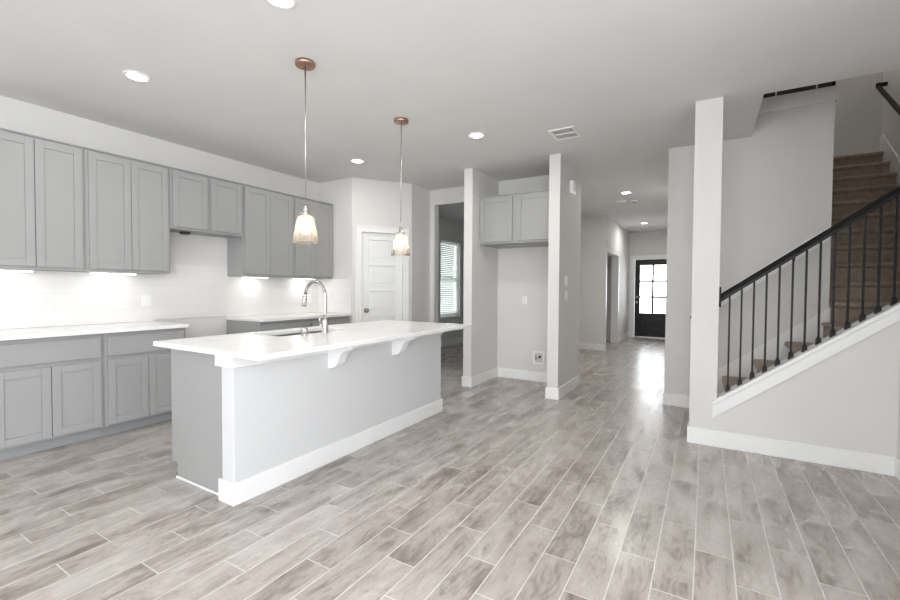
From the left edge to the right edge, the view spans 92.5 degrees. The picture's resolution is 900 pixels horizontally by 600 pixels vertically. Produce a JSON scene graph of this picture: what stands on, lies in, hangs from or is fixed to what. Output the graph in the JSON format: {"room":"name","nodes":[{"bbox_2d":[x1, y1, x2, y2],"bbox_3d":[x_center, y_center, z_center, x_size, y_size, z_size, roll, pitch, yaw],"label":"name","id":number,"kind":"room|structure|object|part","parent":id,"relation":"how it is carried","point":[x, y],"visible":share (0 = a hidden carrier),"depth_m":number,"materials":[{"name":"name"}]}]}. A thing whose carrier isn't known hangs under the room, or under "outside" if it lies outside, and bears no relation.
{"room":"open-plan kitchen","nodes":[
{"label":"open-plan kitchen","id":0,"kind":"room"},
{"bbox_2d":[0,95,463,340],"bbox_3d":[-2.556,-0.286,5.294,0.190,2.740,13.700,1,2,31],"label":"wall","id":1,"kind":"structure","parent":0,"point":[16,115],"depth_m":4.65,"materials":[{"name":"grey paint"}]},
{"bbox_2d":[0,127,85,271],"bbox_3d":[-3.357,-0.761,3.425,0.318,1.039,0.635,1,2,31],"label":"upper cabinet","id":2,"kind":"object","parent":1,"relation":"attached to","point":[42,196],"visible":1,"depth_m":3.37,"materials":[{"name":"grey paint"}]},
{"bbox_2d":[0,269,33,271],"bbox_3d":[-3.463,-0.231,3.347,0.080,0.018,0.325,1,2,31],"label":"lamp","id":3,"kind":"object","parent":2,"relation":"attached to","point":[2,270],"visible":0.99,"depth_m":3.37,"materials":[{"name":"white plastic"}]},
{"bbox_2d":[0,270,32,271],"bbox_3d":[-3.463,-0.226,3.347,0.070,0.008,0.313,1,2,31],"label":"diffuser","id":4,"kind":"object","parent":3,"relation":"attached to","point":[0,270],"depth_m":3.38,"materials":[{"name":"white plastic"}]},
{"bbox_3d":[-3.306,-0.751,3.221,0.020,0.987,0.294,1,2,31],"label":"door","id":5,"kind":"part","parent":2,"relation":"part of","materials":[{"name":"grey paint"}]},
{"bbox_3d":[-3.357,-1.274,3.414,0.311,0.012,0.635,1,2,31],"label":"molding","id":6,"kind":"part","parent":2,"relation":"part of","materials":[{"name":"grey paint"}]},
{"bbox_3d":[-3.153,-0.757,3.478,0.020,0.987,0.294,1,2,31],"label":"door","id":7,"kind":"part","parent":2,"relation":"part of","materials":[{"name":"grey paint"}]},
{"bbox_2d":[72,147,169,273],"bbox_3d":[-3.024,-0.773,3.987,0.318,1.039,0.668,1,2,31],"label":"upper cabinet","id":8,"kind":"object","parent":1,"relation":"attached to","point":[127,199],"visible":0.97,"depth_m":3.87,"materials":[{"name":"grey paint"}]},
{"bbox_3d":[-2.976,-0.764,3.776,0.020,0.987,0.311,1,2,31],"label":"door","id":9,"kind":"part","parent":8,"relation":"part of","materials":[{"name":"grey paint"}]},
{"bbox_2d":[88,272,136,274],"bbox_3d":[-3.096,-0.244,3.964,0.080,0.018,0.350,1,2,31],"label":"lamp","id":10,"kind":"object","parent":8,"relation":"attached to","point":[113,273],"visible":0.95,"depth_m":3.94,"materials":[{"name":"white plastic"}]},
{"bbox_2d":[90,273,135,274],"bbox_3d":[-3.096,-0.239,3.964,0.070,0.008,0.338,1,2,31],"label":"diffuser","id":11,"kind":"object","parent":10,"relation":"attached to","point":[90,273],"depth_m":3.98,"materials":[{"name":"white plastic"}]},
{"bbox_3d":[-3.024,-1.287,3.975,0.311,0.012,0.668,1,2,31],"label":"molding","id":12,"kind":"part","parent":8,"relation":"part of","materials":[{"name":"grey paint"}]},
{"bbox_3d":[-2.815,-0.770,4.046,0.020,0.987,0.311,1,2,31],"label":"door","id":13,"kind":"part","parent":8,"relation":"part of","materials":[{"name":"grey paint"}]},
{"bbox_2d":[141,295,151,306],"bbox_3d":[-3.027,0.006,4.295,0.008,0.115,0.090,1,2,31],"label":"wall outlet","id":14,"kind":"object","parent":1,"relation":"attached to","point":[145,299],"visible":1,"depth_m":4.29,"materials":[{"name":"white plastic"}]},
{"bbox_2d":[0,264,351,328],"bbox_3d":[-2.512,-0.082,4.547,0.654,0.585,3.484,1,2,31],"label":"backsplash","id":15,"kind":"structure","parent":1,"relation":"attached to","point":[189,291],"depth_m":4.36,"materials":[{"name":"white tile"}]},
{"bbox_2d":[169,167,242,237],"bbox_3d":[-2.656,-1.009,4.598,0.318,0.595,0.764,1,2,31],"label":"upper cabinet","id":16,"kind":"object","parent":1,"relation":"attached to","point":[200,204],"visible":0.95,"depth_m":4.48,"materials":[{"name":"grey paint"}]},
{"bbox_3d":[-2.625,-0.999,4.359,0.020,0.543,0.342,1,2,31],"label":"door","id":17,"kind":"part","parent":16,"relation":"part of","materials":[{"name":"grey paint"}]},
{"bbox_3d":[-2.657,-1.301,4.593,0.311,0.012,0.764,1,2,31],"label":"molding","id":18,"kind":"part","parent":16,"relation":"part of","materials":[{"name":"grey paint"}]},
{"bbox_3d":[-2.430,-1.006,4.686,0.020,0.543,0.342,1,2,31],"label":"door","id":19,"kind":"part","parent":16,"relation":"part of","materials":[{"name":"grey paint"}]},
{"bbox_2d":[227,184,293,277],"bbox_3d":[-2.285,-0.801,5.231,0.318,1.039,0.690,1,2,31],"label":"upper cabinet","id":20,"kind":"object","parent":1,"relation":"attached to","point":[264,248],"visible":0.99,"depth_m":5.08,"materials":[{"name":"grey paint"}]},
{"bbox_2d":[241,276,268,278],"bbox_3d":[-2.356,-0.272,5.210,0.080,0.018,0.320,1,2,31],"label":"lamp","id":21,"kind":"object","parent":20,"relation":"attached to","point":[241,276],"visible":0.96,"depth_m":5.17,"materials":[{"name":"white plastic"}]},
{"bbox_3d":[-2.240,-0.791,5.014,0.020,0.987,0.322,1,2,31],"label":"door","id":22,"kind":"part","parent":20,"relation":"part of","materials":[{"name":"grey paint"}]},
{"bbox_3d":[-2.284,-1.315,5.219,0.311,0.012,0.690,1,2,31],"label":"molding","id":23,"kind":"part","parent":20,"relation":"part of","materials":[{"name":"grey paint"}]},
{"bbox_3d":[-2.073,-0.797,5.295,0.020,0.987,0.322,1,2,31],"label":"door","id":24,"kind":"part","parent":20,"relation":"part of","materials":[{"name":"grey paint"}]},
{"bbox_2d":[307,294,311,302],"bbox_3d":[-1.977,-0.023,6.061,0.008,0.115,0.072,1,2,31],"label":"wall outlet","id":25,"kind":"object","parent":1,"relation":"attached to","point":[309,296],"visible":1,"depth_m":6.06,"materials":[{"name":"white plastic"}]},
{"bbox_2d":[293,195,332,278],"bbox_3d":[-1.936,-0.814,5.817,0.318,1.039,0.670,1,2,31],"label":"upper cabinet","id":26,"kind":"object","parent":1,"relation":"attached to","point":[310,260],"visible":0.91,"depth_m":5.72,"materials":[{"name":"grey paint"}]},
{"bbox_2d":[293,278,314,279],"bbox_3d":[-1.978,-0.286,5.846,0.080,0.018,0.320,1,2,31],"label":"lamp","id":27,"kind":"object","parent":26,"relation":"attached to","point":[293,278],"visible":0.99,"depth_m":5.81,"materials":[{"name":"white plastic"}]},
{"bbox_3d":[-1.889,-0.804,5.605,0.020,0.987,0.312,1,2,31],"label":"door","id":28,"kind":"part","parent":26,"relation":"part of","materials":[{"name":"grey paint"}]},
{"bbox_3d":[-1.936,-1.327,5.805,0.311,0.012,0.670,1,2,31],"label":"molding","id":29,"kind":"part","parent":26,"relation":"part of","materials":[{"name":"grey paint"}]},
{"bbox_3d":[-1.728,-0.810,5.877,0.020,0.987,0.312,1,2,31],"label":"door","id":30,"kind":"part","parent":26,"relation":"part of","materials":[{"name":"grey paint"}]},
{"bbox_2d":[440,243,460,318],"bbox_3d":[-0.038,-0.444,9.460,0.170,1.654,0.880,1,2,31],"label":"window","id":31,"kind":"structure","parent":1,"relation":"in","point":[441,243],"depth_m":9.57,"materials":[{"name":"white glass"}]},
{"bbox_3d":[-0.092,-0.461,9.492,0.005,1.522,0.740,1,2,31],"label":"pane","id":32,"kind":"part","parent":31,"relation":"part of","materials":[{"name":"clear glass"}]},
{"bbox_2d":[440,241,458,315],"bbox_3d":[-0.026,-0.463,9.453,0.057,1.606,0.820,1,2,31],"label":"window blind","id":33,"kind":"object","parent":31,"relation":"attached to","point":[443,284],"visible":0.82,"depth_m":9.46,"materials":[{"name":"white plastic"}]},
{"bbox_2d":[318,177,429,322],"bbox_3d":[-1.056,-0.301,6.233,1.648,2.740,0.554,0,2,-15],"label":"wall","id":34,"kind":"structure","parent":0,"point":[355,201],"depth_m":6.05,"materials":[{"name":"grey paint"}]},
{"bbox_2d":[362,232,401,321],"bbox_3d":[-0.951,0.064,6.067,0.589,2.000,0.107,0,2,-24],"label":"door","id":35,"kind":"structure","parent":34,"relation":"in","point":[381,271],"depth_m":6.07,"materials":[{"name":"white wood"}]},
{"bbox_2d":[356,225,408,322],"bbox_3d":[-0.965,0.025,6.096,0.763,2.095,0.131,0,2,-24],"label":"trim","id":36,"kind":"structure","parent":34,"relation":"attached to","point":[359,228],"depth_m":5.99,"materials":[{"name":"white wood"}]},
{"bbox_2d":[0,337,899,599],"bbox_3d":[0.997,1.183,4.611,7.050,0.120,16.100,1,2,31],"label":"floor","id":37,"kind":"structure","parent":0,"point":[508,491],"depth_m":2.33,"materials":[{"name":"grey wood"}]},
{"bbox_2d":[0,334,103,460],"bbox_3d":[-3.239,0.699,3.373,0.629,0.858,0.660,1,2,31],"label":"base cabinet","id":38,"kind":"object","parent":37,"relation":"on","point":[52,388],"visible":1,"depth_m":3.21,"materials":[{"name":"grey paint"}]},
{"bbox_3d":[-3.057,0.766,3.085,0.020,0.528,0.307,1,2,31],"label":"door","id":39,"kind":"part","parent":38,"relation":"part of","materials":[{"name":"grey paint"}]},
{"bbox_3d":[-2.976,0.388,3.209,0.021,0.158,0.618,1,2,31],"label":"drawer","id":40,"kind":"part","parent":38,"relation":"part of","materials":[{"name":"grey paint"}]},
{"bbox_3d":[-2.898,0.760,3.352,0.020,0.528,0.307,1,2,31],"label":"door","id":41,"kind":"part","parent":38,"relation":"part of","materials":[{"name":"grey paint"}]},
{"bbox_2d":[0,321,188,340],"bbox_3d":[-3.063,0.248,3.627,0.656,0.030,1.327,1,2,31],"label":"countertop","id":42,"kind":"structure","parent":38,"relation":"on","point":[41,332],"depth_m":3.50,"materials":[{"name":"white stone"}]},
{"bbox_2d":[101,328,184,435],"bbox_3d":[-2.906,0.687,3.933,0.629,0.858,0.641,1,2,31],"label":"base cabinet","id":43,"kind":"object","parent":37,"relation":"on","point":[137,373],"visible":0.67,"depth_m":3.70,"materials":[{"name":"grey paint"}]},
{"bbox_3d":[-2.721,0.753,3.650,0.020,0.528,0.298,1,2,31],"label":"door","id":44,"kind":"part","parent":43,"relation":"part of","materials":[{"name":"grey paint"}]},
{"bbox_3d":[-2.643,0.376,3.770,0.021,0.158,0.599,1,2,31],"label":"drawer","id":45,"kind":"part","parent":43,"relation":"part of","materials":[{"name":"grey paint"}]},
{"bbox_3d":[-2.567,0.748,3.909,0.020,0.528,0.298,1,2,31],"label":"door","id":46,"kind":"part","parent":43,"relation":"part of","materials":[{"name":"grey paint"}]},
{"bbox_2d":[227,319,309,333],"bbox_3d":[-2.163,0.659,5.183,0.629,0.858,0.703,1,2,31],"label":"base cabinet","id":47,"kind":"object","parent":37,"relation":"on","point":[233,326],"visible":0.05,"depth_m":4.92,"materials":[{"name":"grey paint"}]},
{"bbox_3d":[-1.900,0.348,5.020,0.021,0.158,0.661,1,2,31],"label":"drawer","id":48,"kind":"part","parent":47,"relation":"part of","materials":[{"name":"grey paint"}]},
{"bbox_2d":[226,312,351,321],"bbox_3d":[-1.978,0.207,5.453,0.656,0.030,1.389,1,2,31],"label":"countertop","id":49,"kind":"structure","parent":47,"relation":"on","point":[293,316],"depth_m":5.18,"materials":[{"name":"white stone"}]},
{"bbox_2d":[171,331,442,506],"bbox_3d":[-0.870,0.711,3.509,0.972,0.859,2.239,1,2,31],"label":"kitchen island","id":50,"kind":"object","parent":37,"relation":"on","point":[243,429],"visible":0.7,"depth_m":2.78,"materials":[{"name":"paint"}]},
{"bbox_3d":[-1.554,1.150,2.662,0.513,0.015,0.010,1,2,31],"label":"shoe molding","id":51,"kind":"part","parent":50,"relation":"part of","materials":[{"name":"white wood"}]},
{"bbox_2d":[153,320,470,360],"bbox_3d":[-0.843,0.266,3.468,1.060,0.031,2.320,1,2,31],"label":"island countertop","id":52,"kind":"structure","parent":50,"relation":"on","point":[262,345],"depth_m":2.91,"materials":[{"name":"white stone"}]},
{"bbox_2d":[273,331,321,336],"bbox_3d":[-1.176,0.388,3.430,0.364,0.214,0.704,1,2,31],"label":"sink","id":53,"kind":"object","parent":52,"relation":"in","point":[312,331],"visible":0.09,"depth_m":3.57,"materials":[{"name":"silver metal"}]},
{"bbox_2d":[301,327,307,335],"bbox_3d":[-1.063,0.229,3.144,0.052,0.056,0.052,1,2,31],"label":"air gap cap","id":54,"kind":"object","parent":52,"relation":"on","point":[304,330],"visible":1,"depth_m":3.13,"materials":[{"name":"silver metal"}]},
{"bbox_2d":[302,280,328,332],"bbox_3d":[-1.064,0.047,3.352,0.280,0.409,0.081,1,2,31],"label":"faucet","id":55,"kind":"object","parent":52,"relation":"on","point":[324,324],"visible":1,"depth_m":3.30,"materials":[{"name":"silver metal"}]},
{"bbox_3d":[-1.053,-0.007,3.360,0.242,0.300,0.025,1,2,31],"label":"spout","id":56,"kind":"part","parent":55,"relation":"part of","materials":[{"name":"silver metal"}]},
{"bbox_3d":[-0.716,0.323,3.410,0.173,0.076,2.239,1,2,31],"label":"trim","id":57,"kind":"part","parent":50,"relation":"part of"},
{"bbox_3d":[-0.710,1.079,3.423,0.148,0.130,2.239,1,2,31],"label":"baseboard","id":58,"kind":"part","parent":50,"relation":"part of","materials":[{"name":"white wood"}]},
{"bbox_2d":[310,316,348,326],"bbox_3d":[-1.811,0.646,5.777,0.629,0.858,0.674,1,2,31],"label":"base cabinet","id":59,"kind":"object","parent":37,"relation":"on","point":[343,319],"visible":0.02,"depth_m":5.63,"materials":[{"name":"grey paint"}]},
{"bbox_2d":[717,134,899,393],"bbox_3d":[3.834,-0.495,4.628,2.038,3.270,3.689,1,2,31],"label":"staircase","id":60,"kind":"structure","parent":37,"relation":"on","point":[859,180],"depth_m":4.36,"materials":[{"name":"brown carpet"}]},
{"bbox_2d":[0,0,899,232],"bbox_3d":[1.015,-1.765,4.535,7.050,0.300,16.100,1,2,31],"label":"ceiling","id":61,"kind":"structure","parent":0,"point":[630,76],"depth_m":3.01,"materials":[{"name":"paint"}]},
{"bbox_2d":[122,70,151,81],"bbox_3d":[-2.232,-1.593,3.071,0.172,0.007,0.172,1,2,31],"label":"recessed light","id":62,"kind":"object","parent":61,"relation":"in","point":[133,75],"visible":1,"depth_m":3.06,"materials":[{"name":"white plastic"}]},
{"bbox_2d":[265,0,297,8],"bbox_3d":[-0.881,-1.563,2.234,0.172,0.007,0.172,1,2,31],"label":"recessed light","id":63,"kind":"object","parent":61,"relation":"in","point":[282,4],"visible":1,"depth_m":2.27,"materials":[{"name":"white plastic"}]},
{"bbox_2d":[292,57,318,244],"bbox_3d":[-0.969,-0.982,2.887,0.178,1.204,0.178,1,2,31],"label":"pendant light","id":64,"kind":"object","parent":61,"relation":"hanging from","point":[306,64],"visible":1,"depth_m":2.87,"materials":[{"name":"white glass"}]},
{"bbox_2d":[300,205,310,220],"bbox_3d":[-0.972,-0.585,2.897,0.072,0.100,0.072,1,2,31],"label":"socket","id":65,"kind":"object","parent":64,"relation":"attached to","point":[305,215],"depth_m":2.88,"materials":[{"name":"grey metal"}]},
{"bbox_3d":[-0.968,-1.117,2.883,0.008,0.884,0.008,1,2,31],"label":"rod","id":66,"kind":"part","parent":64,"relation":"part of","materials":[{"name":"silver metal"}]},
{"bbox_3d":[-0.972,-0.474,2.900,0.178,0.188,0.178,1,2,31],"label":"lamp shade","id":67,"kind":"part","parent":64,"relation":"part of","materials":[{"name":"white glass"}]},
{"bbox_3d":[-0.972,-0.488,2.900,0.054,0.092,0.054,1,2,31],"label":"bulb","id":68,"kind":"part","parent":64,"relation":"part of","materials":[{"name":"white glass"}]},
{"bbox_2d":[350,159,364,162],"bbox_3d":[-1.091,-1.638,5.081,0.172,0.007,0.172,1,2,31],"label":"recessed light","id":69,"kind":"object","parent":61,"relation":"in","point":[351,160],"visible":1,"depth_m":5.07,"materials":[{"name":"white plastic"}]},
{"bbox_2d":[391,117,409,255],"bbox_3d":[-0.439,-1.004,3.857,0.178,1.204,0.178,1,2,31],"label":"pendant light","id":70,"kind":"object","parent":61,"relation":"hanging from","point":[401,121],"visible":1,"depth_m":3.84,"materials":[{"name":"white glass"}]},
{"bbox_3d":[-0.442,-0.495,3.870,0.178,0.188,0.178,1,2,31],"label":"lamp shade","id":71,"kind":"part","parent":70,"relation":"part of","materials":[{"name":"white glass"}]},
{"bbox_2d":[397,227,404,237],"bbox_3d":[-0.442,-0.607,3.867,0.072,0.100,0.072,1,2,31],"label":"socket","id":72,"kind":"object","parent":70,"relation":"attached to","point":[400,233],"depth_m":3.85,"materials":[{"name":"grey metal"}]},
{"bbox_3d":[-0.438,-1.139,3.854,0.008,0.884,0.008,1,2,31],"label":"rod","id":73,"kind":"part","parent":70,"relation":"part of","materials":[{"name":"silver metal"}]},
{"bbox_3d":[-0.442,-0.510,3.870,0.054,0.092,0.054,1,2,31],"label":"bulb","id":74,"kind":"part","parent":70,"relation":"part of","materials":[{"name":"white glass"}]},
{"bbox_2d":[468,132,484,138],"bbox_3d":[0.259,-1.607,4.206,0.172,0.007,0.172,1,2,31],"label":"recessed light","id":75,"kind":"object","parent":61,"relation":"in","point":[476,135],"visible":1,"depth_m":4.20,"materials":[{"name":"white plastic"}]},
{"bbox_2d":[548,126,581,140],"bbox_3d":[1.106,-1.598,4.136,0.250,0.011,0.300,1,2,31],"label":"ceiling vent","id":76,"kind":"object","parent":61,"relation":"in","point":[569,132],"visible":1,"depth_m":4.12,"materials":[{"name":"white plastic"}]},
{"bbox_2d":[430,153,580,387],"bbox_3d":[-0.012,-0.290,6.058,3.403,2.740,0.928,1,2,31],"label":"wall niche","id":77,"kind":"object","parent":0,"point":[504,332],"visible":0.71,"depth_m":5.63,"materials":[{"name":"grey paint"}]},
{"bbox_2d":[462,368,497,387],"bbox_3d":[0.411,1.025,5.771,0.143,0.130,0.798,1,2,31],"label":"baseboard","id":78,"kind":"structure","parent":77,"relation":"attached to","point":[470,382],"depth_m":5.58,"materials":[{"name":"white wood"}]},
{"bbox_2d":[479,189,548,248],"bbox_3d":[0.942,-1.006,5.514,0.979,0.605,0.617,1,2,31],"label":"upper cabinet","id":79,"kind":"object","parent":77,"relation":"attached to","point":[513,220],"visible":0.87,"depth_m":5.27,"materials":[{"name":"grey paint"}]},
{"bbox_3d":[0.577,-1.002,5.384,0.432,0.548,0.020,1,2,31],"label":"door","id":80,"kind":"part","parent":79,"relation":"part of","materials":[{"name":"grey paint"}]},
{"bbox_3d":[0.946,-1.302,5.509,0.979,0.013,0.610,1,2,31],"label":"molding","id":81,"kind":"part","parent":79,"relation":"part of","materials":[{"name":"grey paint"}]},
{"bbox_3d":[1.000,-0.993,5.133,0.432,0.548,0.020,1,2,31],"label":"door","id":82,"kind":"part","parent":79,"relation":"part of","materials":[{"name":"grey paint"}]},
{"bbox_2d":[522,296,526,303],"bbox_3d":[1.013,0.001,5.850,0.072,0.115,0.008,1,2,31],"label":"wall outlet","id":83,"kind":"object","parent":77,"relation":"attached to","point":[524,298],"visible":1,"depth_m":5.85,"materials":[{"name":"white plastic"}]},
{"bbox_2d":[498,368,579,399],"bbox_3d":[0.866,1.033,5.565,1.366,0.130,0.954,1,2,31],"label":"baseboard","id":84,"kind":"structure","parent":77,"relation":"attached to","point":[502,372],"depth_m":5.73,"materials":[{"name":"white wood"}]},
{"bbox_2d":[533,351,544,364],"bbox_3d":[1.183,0.775,5.753,0.160,0.170,0.030,1,2,31],"label":"water valve box","id":85,"kind":"object","parent":77,"relation":"attached to","point":[538,357],"visible":1,"depth_m":5.76,"materials":[{"name":"white plastic"}]},
{"bbox_3d":[1.190,0.775,5.765,0.116,0.126,0.003,1,2,31],"label":"panel","id":86,"kind":"part","parent":85,"relation":"part of","materials":[{"name":"white plastic"}]},
{"bbox_2d":[565,276,567,285],"bbox_3d":[1.359,-0.226,5.028,0.008,0.115,0.118,1,2,31],"label":"light switch","id":87,"kind":"object","parent":77,"relation":"attached to","point":[566,277],"visible":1,"depth_m":5.02,"materials":[{"name":"white plastic"}]},
{"bbox_2d":[569,180,575,195],"bbox_3d":[1.460,-1.333,5.118,0.048,0.170,0.130,1,2,31],"label":"door chime","id":88,"kind":"object","parent":77,"relation":"attached to","point":[572,184],"visible":1,"depth_m":5.07,"materials":[{"name":"white plastic"}]},
{"bbox_2d":[579,215,628,343],"bbox_3d":[3.171,-0.386,10.498,1.760,2.740,3.100,1,2,31],"label":"wall","id":89,"kind":"structure","parent":0,"point":[598,233],"depth_m":8.90,"materials":[{"name":"grey paint"}]},
{"bbox_2d":[579,332,627,350],"bbox_3d":[2.623,0.959,8.866,1.013,0.130,6.517,1,2,31],"label":"baseboard","id":90,"kind":"structure","parent":89,"relation":"attached to","point":[589,346],"depth_m":8.89,"materials":[{"name":"white wood"}]},
{"bbox_2d":[604,247,619,349],"bbox_3d":[3.494,-0.037,9.458,0.160,2.100,1.550,1,2,31],"label":"trim","id":91,"kind":"structure","parent":89,"relation":"attached to","point":[615,255],"depth_m":10.02,"materials":[{"name":"white wood"}]},
{"bbox_2d":[628,231,666,331],"bbox_3d":[5.303,-0.389,11.121,1.750,2.740,0.150,1,2,31],"label":"wall","id":92,"kind":"structure","parent":0,"point":[640,243],"depth_m":11.15,"materials":[{"name":"grey paint"}]},
{"bbox_2d":[629,255,666,336],"bbox_3d":[5.218,-0.086,11.101,1.075,2.135,0.053,1,2,31],"label":"trim","id":93,"kind":"structure","parent":92,"relation":"attached to","point":[641,257],"depth_m":11.31,"materials":[{"name":"white wood"}]},
{"bbox_2d":[634,336,664,338],"bbox_3d":[5.235,0.971,11.168,0.859,0.017,0.170,1,2,31],"label":"trim","id":94,"kind":"structure","parent":92,"relation":"attached to","point":[634,336],"depth_m":11.11,"materials":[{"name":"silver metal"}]},
{"bbox_2d":[634,259,666,337],"bbox_3d":[5.224,-0.042,11.113,0.855,2.007,0.119,1,2,31],"label":"door","id":95,"kind":"structure","parent":92,"relation":"in","point":[652,324],"depth_m":11.18,"materials":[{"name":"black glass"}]},
{"bbox_2d":[664,101,834,395],"bbox_3d":[2.922,-0.378,4.316,1.336,3.040,0.120,1,2,31],"label":"wall","id":96,"kind":"structure","parent":0,"point":[776,191],"depth_m":4.19,"materials":[{"name":"grey paint"}]},
{"bbox_2d":[690,225,830,317],"bbox_3d":[2.961,-0.224,4.166,1.101,0.939,0.103,1,2,31],"label":"wall handrail","id":97,"kind":"object","parent":96,"relation":"attached to","point":[773,272],"visible":0.34,"depth_m":4.10,"materials":[{"name":"black"}]},
{"bbox_2d":[759,85,837,112],"bbox_3d":[3.244,-1.870,4.084,0.631,0.130,0.154,1,2,31],"label":"trim","id":98,"kind":"structure","parent":96,"relation":"attached to","point":[825,94],"depth_m":3.99,"materials":[{"name":"white wood"}]},
{"bbox_3d":[3.237,-1.912,4.085,0.616,0.042,0.099,1,2,31],"label":"trim","id":99,"kind":"structure","parent":96,"relation":"on","visible":0},
{"bbox_2d":[763,81,835,97],"bbox_3d":[3.236,-2.452,4.058,0.619,1.036,0.074,1,2,31],"label":"landing railing","id":100,"kind":"object","parent":99,"relation":"on","point":[832,83],"visible":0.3,"depth_m":4.01,"materials":[{"name":"black metal"}]},
{"bbox_2d":[689,97,899,456],"bbox_3d":[2.505,-0.202,3.210,1.218,2.740,0.115,1,2,31],"label":"wall","id":101,"kind":"structure","parent":0,"point":[849,399],"depth_m":3.19,"materials":[{"name":"grey paint"}]},
{"bbox_2d":[687,422,896,475],"bbox_3d":[2.491,1.103,3.247,1.231,0.130,0.141,1,2,31],"label":"baseboard","id":102,"kind":"structure","parent":101,"relation":"attached to","point":[849,459],"depth_m":3.15,"materials":[{"name":"white wood"}]},
{"bbox_2d":[712,302,899,417],"bbox_3d":[2.567,0.422,3.187,1.060,0.836,0.171,1,2,31],"label":"trim","id":103,"kind":"structure","parent":101,"relation":"attached to","point":[886,310],"depth_m":3.11,"materials":[{"name":"white wood"}]},
{"bbox_2d":[719,186,899,391],"bbox_3d":[2.583,-0.023,3.165,1.028,1.526,0.090,1,2,31],"label":"stair railing","id":104,"kind":"object","parent":103,"relation":"on","point":[894,193],"visible":0.99,"depth_m":3.11,"materials":[{"name":"black metal"}]},
{"bbox_3d":[2.591,-0.383,3.152,1.014,0.808,0.062,1,2,31],"label":"handrail","id":105,"kind":"part","parent":104,"relation":"part of","materials":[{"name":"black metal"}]},
{"bbox_2d":[829,69,899,322],"bbox_3d":[3.734,-1.628,5.284,3.165,5.500,5.040,1,2,31],"label":"wall","id":106,"kind":"structure","parent":0,"point":[862,114],"depth_m":5.73,"materials":[{"name":"grey paint"}]},
{"bbox_2d":[876,82,899,115],"bbox_3d":[4.944,-1.849,4.554,0.106,1.835,2.350,1,2,31],"label":"wall handrail","id":107,"kind":"object","parent":106,"relation":"attached to","point":[879,86],"visible":1,"depth_m":5.24,"materials":[{"name":"black metal"}]},
{"bbox_2d":[897,381,899,459],"bbox_3d":[1.114,-0.116,-0.440,0.120,2.740,7.585,1,2,31],"label":"wall","id":108,"kind":"structure","parent":0,"point":[898,441],"depth_m":2.86,"materials":[{"name":"grey paint"}]},
{"bbox_2d":[895,458,899,480],"bbox_3d":[1.071,1.187,-0.335,0.013,0.130,7.472,1,2,31],"label":"baseboard","id":109,"kind":"structure","parent":108,"relation":"attached to","point":[897,461],"depth_m":2.84,"materials":[{"name":"white wood"}]},
{"bbox_3d":[4.199,-0.306,7.661,0.120,2.740,6.930,1,2,31],"label":"wall","id":110,"kind":"structure","parent":0,"visible":0},
{"bbox_2d":[663,391,689,407],"bbox_3d":[4.215,1.001,7.603,0.279,0.130,7.063,1,2,31],"label":"baseboard","id":111,"kind":"structure","parent":110,"relation":"attached to","point":[676,400],"depth_m":4.57,"materials":[{"name":"white wood"}]},
{"bbox_3d":[0.693,-0.356,8.754,2.240,2.740,4.430,1,2,31],"label":"wall","id":112,"kind":"structure","parent":0,"visible":0},
{"bbox_2d":[441,337,462,346],"bbox_3d":[0.544,0.956,8.482,1.930,0.130,4.900,1,2,31],"label":"baseboard","id":113,"kind":"structure","parent":112,"relation":"attached to","point":[455,340],"depth_m":9.49,"materials":[{"name":"white wood"}]}
]}

